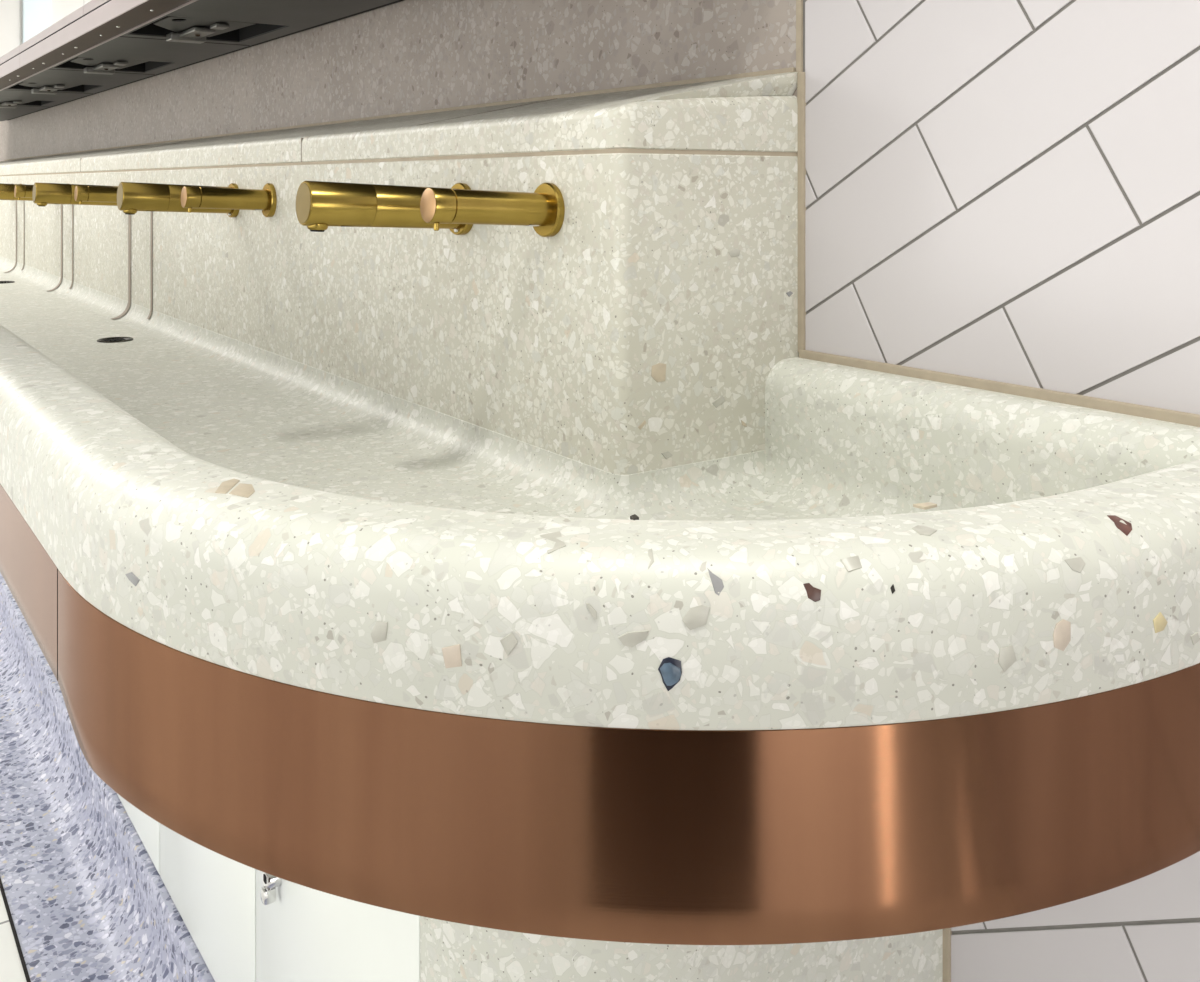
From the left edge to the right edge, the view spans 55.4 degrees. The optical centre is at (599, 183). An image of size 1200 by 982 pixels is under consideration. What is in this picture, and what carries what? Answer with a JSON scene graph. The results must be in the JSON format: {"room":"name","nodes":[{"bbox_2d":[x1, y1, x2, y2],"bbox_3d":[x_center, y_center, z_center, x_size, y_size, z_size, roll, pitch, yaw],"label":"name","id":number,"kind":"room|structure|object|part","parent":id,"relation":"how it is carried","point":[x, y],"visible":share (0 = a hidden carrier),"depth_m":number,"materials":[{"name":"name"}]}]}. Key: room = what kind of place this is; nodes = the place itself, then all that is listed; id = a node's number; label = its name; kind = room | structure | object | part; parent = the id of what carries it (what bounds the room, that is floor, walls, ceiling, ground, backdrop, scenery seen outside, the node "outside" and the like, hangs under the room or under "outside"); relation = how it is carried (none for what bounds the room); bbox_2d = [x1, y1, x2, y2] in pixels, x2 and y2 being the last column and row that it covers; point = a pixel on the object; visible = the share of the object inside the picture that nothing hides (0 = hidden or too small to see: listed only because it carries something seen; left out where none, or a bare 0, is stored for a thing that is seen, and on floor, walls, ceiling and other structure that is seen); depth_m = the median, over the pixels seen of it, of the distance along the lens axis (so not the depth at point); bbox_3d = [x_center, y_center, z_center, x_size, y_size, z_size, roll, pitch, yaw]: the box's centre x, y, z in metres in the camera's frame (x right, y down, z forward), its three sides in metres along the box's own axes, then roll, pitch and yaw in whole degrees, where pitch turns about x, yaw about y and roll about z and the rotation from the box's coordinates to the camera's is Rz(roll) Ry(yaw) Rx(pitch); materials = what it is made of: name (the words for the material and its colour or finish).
{"room":"public restroom","nodes":[
{"label":"public restroom","id":0,"kind":"room"},
{"bbox_2d":[0,891,26,981],"bbox_3d":[-2.225,1.065,1.798,3.224,0.050,9.500,0,0,-35],"label":"floor","id":1,"kind":"structure","parent":0,"point":[11,969],"depth_m":1.54,"materials":[{"name":"white tile"}]},
{"bbox_2d":[0,878,30,981],"bbox_3d":[-1.814,1.039,3.013,0.004,0.002,5.384,0,0,-35],"label":"trim","id":2,"kind":"structure","parent":1,"relation":"on","point":[21,956],"depth_m":1.58,"materials":[{"name":"black"}]},
{"bbox_2d":[420,916,942,981],"bbox_3d":[0.081,0.677,0.950,0.424,0.726,0.169,0,0,-35],"label":"pedestal","id":3,"kind":"object","parent":1,"relation":"on","point":[449,951],"visible":0.02,"depth_m":0.86,"materials":[{"name":"stone"}]},
{"bbox_3d":[-0.417,0.667,1.671,0.411,0.706,1.577,0,0,-35],"label":"trim","id":4,"kind":"structure","parent":1,"relation":"on","visible":0},
{"bbox_2d":[117,794,159,874],"bbox_3d":[-0.704,0.625,1.710,0.012,0.619,0.392,0,0,-35],"label":"access panel","id":5,"kind":"object","parent":4,"relation":"attached to","point":[147,828],"visible":0.14,"depth_m":1.60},
{"bbox_2d":[160,823,255,981],"bbox_3d":[-0.477,0.625,1.386,0.012,0.619,0.392,0,0,-35],"label":"access panel","id":6,"kind":"object","parent":4,"relation":"attached to","point":[213,893],"visible":0.31,"depth_m":1.34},
{"bbox_2d":[256,869,419,981],"bbox_3d":[-0.257,0.625,1.058,0.030,0.619,0.392,0,0,-35],"label":"access panel","id":7,"kind":"object","parent":4,"relation":"attached to","point":[304,934],"visible":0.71,"depth_m":1.06,"materials":[{"name":"white laminate"}]},
{"bbox_2d":[0,0,1199,981],"bbox_3d":[-0.881,-0.290,2.741,0.060,2.660,9.500,0,0,-35],"label":"wall","id":8,"kind":"structure","parent":0,"point":[1007,191],"depth_m":1.00,"materials":[{"name":"white tile"}]},
{"bbox_2d":[0,572,214,981],"bbox_3d":[-1.484,0.989,3.048,0.576,0.103,5.705,0,0,-35],"label":"baseboard","id":9,"kind":"structure","parent":8,"relation":"attached to","point":[87,900],"depth_m":1.72,"materials":[{"name":"stone"}]},
{"bbox_2d":[0,0,403,120],"bbox_3d":[-1.454,-0.717,3.194,0.356,0.866,5.300,0,0,-35],"label":"upper cabinet","id":10,"kind":"object","parent":8,"relation":"attached to","point":[53,53],"visible":1,"depth_m":2.48,"materials":[{"name":"grey metal"}]},
{"bbox_3d":[-1.719,-0.744,3.275,0.012,0.812,0.801,0,0,-35],"label":"mirror door","id":11,"kind":"part","parent":10,"relation":"part of","materials":[{"name":"clear glass"}]},
{"bbox_3d":[-1.724,-0.347,3.271,0.001,0.020,0.801,0,0,-35],"label":"door rail","id":12,"kind":"part","parent":10,"relation":"part of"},
{"bbox_3d":[-2.162,-0.302,4.172,0.157,0.002,0.258,0,0,-35],"label":"plate","id":13,"kind":"part","parent":10,"relation":"part of","materials":[{"name":"grey metal"}]},
{"bbox_3d":[-1.701,-0.302,3.515,0.157,0.002,0.258,0,0,-35],"label":"plate","id":14,"kind":"part","parent":10,"relation":"part of","materials":[{"name":"grey metal"}]},
{"bbox_3d":[-1.263,-0.347,2.614,0.001,0.020,0.801,0,0,-35],"label":"door rail","id":15,"kind":"part","parent":10,"relation":"part of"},
{"bbox_3d":[-1.258,-0.744,2.618,0.012,0.812,0.801,0,0,-35],"label":"mirror door","id":16,"kind":"part","parent":10,"relation":"part of","materials":[{"name":"clear glass"}]},
{"bbox_3d":[-0.802,-0.347,1.956,0.001,0.020,0.801,0,0,-35],"label":"door rail","id":17,"kind":"part","parent":10,"relation":"part of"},
{"bbox_3d":[-0.796,-0.744,1.960,0.012,0.812,0.801,0,0,-35],"label":"mirror door","id":18,"kind":"part","parent":10,"relation":"part of","materials":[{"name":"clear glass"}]},
{"bbox_3d":[-1.240,-0.302,2.857,0.157,0.002,0.258,0,0,-35],"label":"plate","id":19,"kind":"part","parent":10,"relation":"part of","materials":[{"name":"grey metal"}]},
{"bbox_3d":[-0.778,-0.302,2.200,0.157,0.002,0.258,0,0,-35],"label":"plate","id":20,"kind":"part","parent":10,"relation":"part of","materials":[{"name":"grey metal"}]},
{"bbox_2d":[796,0,805,352],"bbox_3d":[0.202,-0.726,1.146,0.006,1.789,0.012,0,0,-35],"label":"trim","id":21,"kind":"structure","parent":8,"relation":"attached to","point":[801,103],"depth_m":1.14,"materials":[{"name":"beige metal"}]},
{"bbox_2d":[943,928,951,981],"bbox_3d":[0.304,0.627,1.000,0.006,0.625,0.008,0,0,-35],"label":"trim","id":22,"kind":"structure","parent":8,"relation":"attached to","point":[947,932],"depth_m":1.00,"materials":[{"name":"beige metal"}]},
{"bbox_2d":[799,350,1199,426],"bbox_3d":[0.349,0.170,0.935,0.008,0.010,0.513,0,0,-35],"label":"trim","id":23,"kind":"structure","parent":8,"relation":"attached to","point":[1179,417],"depth_m":0.94,"materials":[{"name":"beige metal"}]},
{"bbox_3d":[-1.968,0.667,3.870,0.424,0.706,3.804,0,0,-35],"label":"wall","id":24,"kind":"structure","parent":0,"visible":0},
{"bbox_2d":[0,67,798,474],"bbox_3d":[-1.449,0.089,3.273,0.264,0.413,5.377,0,0,-35],"label":"backsplash","id":25,"kind":"structure","parent":24,"relation":"attached to","point":[647,333],"depth_m":1.17,"materials":[{"name":"stone"}]},
{"bbox_2d":[0,183,32,200],"bbox_3d":[-1.609,0.026,3.180,0.186,0.060,0.058,0,0,-35],"label":"tap","id":26,"kind":"object","parent":25,"relation":"attached to","point":[6,190],"visible":0.41,"depth_m":3.15,"materials":[{"name":"gold metal"}]},
{"bbox_2d":[14,183,67,199],"bbox_3d":[-1.486,0.025,3.049,0.135,0.053,0.053,0,0,-35],"label":"soap dispenser","id":27,"kind":"object","parent":25,"relation":"attached to","point":[20,191],"visible":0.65,"depth_m":3.01,"materials":[{"name":"gold metal"}]},
{"bbox_3d":[-1.481,0.023,3.052,0.105,0.037,0.032,0,0,-35],"label":"arm","id":28,"kind":"part","parent":27,"relation":"part of","materials":[{"name":"gold metal"}]},
{"bbox_2d":[32,182,117,205],"bbox_3d":[-1.148,0.026,2.522,0.186,0.060,0.058,0,0,-35],"label":"tap","id":29,"kind":"object","parent":25,"relation":"attached to","point":[43,194],"visible":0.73,"depth_m":2.48,"materials":[{"name":"gold metal"}]},
{"bbox_2d":[74,186,117,204],"bbox_3d":[-1.025,0.025,2.391,0.135,0.053,0.053,0,0,-35],"label":"soap dispenser","id":30,"kind":"object","parent":25,"relation":"attached to","point":[81,193],"visible":0.62,"depth_m":2.36,"materials":[{"name":"gold metal"}]},
{"bbox_3d":[-1.020,0.023,2.395,0.105,0.037,0.032,0,0,-35],"label":"arm","id":31,"kind":"part","parent":30,"relation":"part of","materials":[{"name":"gold metal"}]},
{"bbox_2d":[117,182,238,217],"bbox_3d":[-0.686,0.026,1.865,0.186,0.060,0.058,0,0,-35],"label":"tap","id":32,"kind":"object","parent":25,"relation":"attached to","point":[132,197],"visible":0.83,"depth_m":1.83,"materials":[{"name":"gold metal"}]},
{"bbox_2d":[181,183,276,216],"bbox_3d":[-0.563,0.025,1.734,0.135,0.053,0.053,0,0,-35],"label":"soap dispenser","id":33,"kind":"object","parent":25,"relation":"attached to","point":[265,200],"visible":1,"depth_m":1.72,"materials":[{"name":"gold metal"}]},
{"bbox_3d":[-0.558,0.023,1.737,0.105,0.037,0.032,0,0,-35],"label":"arm","id":34,"kind":"part","parent":33,"relation":"part of","materials":[{"name":"gold metal"}]},
{"bbox_2d":[296,181,472,234],"bbox_3d":[-0.225,0.026,1.208,0.186,0.060,0.058,0,0,-35],"label":"tap","id":35,"kind":"object","parent":25,"relation":"attached to","point":[320,205],"visible":0.8,"depth_m":1.17,"materials":[{"name":"gold metal"}]},
{"bbox_2d":[420,183,564,236],"bbox_3d":[-0.102,0.025,1.077,0.135,0.053,0.053,0,0,-35],"label":"soap dispenser","id":36,"kind":"object","parent":25,"relation":"attached to","point":[543,209],"visible":1,"depth_m":1.06,"materials":[{"name":"gold metal"}]},
{"bbox_2d":[434,223,439,230],"bbox_3d":[-0.149,0.038,1.044,0.005,0.009,0.005,0,0,-24],"label":"outlet","id":37,"kind":"object","parent":36,"relation":"attached to","point":[436,225],"depth_m":1.04,"materials":[{"name":"gold metal"}]},
{"bbox_3d":[-0.097,0.023,1.080,0.105,0.037,0.032,0,0,-35],"label":"arm","id":38,"kind":"part","parent":36,"relation":"part of","materials":[{"name":"gold metal"}]},
{"bbox_2d":[0,256,1199,944],"bbox_3d":[-1.476,0.262,2.940,0.686,0.180,5.891,0,0,-35],"label":"sink","id":39,"kind":"object","parent":24,"relation":"on","point":[923,656],"visible":1,"depth_m":0.57,"materials":[{"name":"stone"}]}
]}

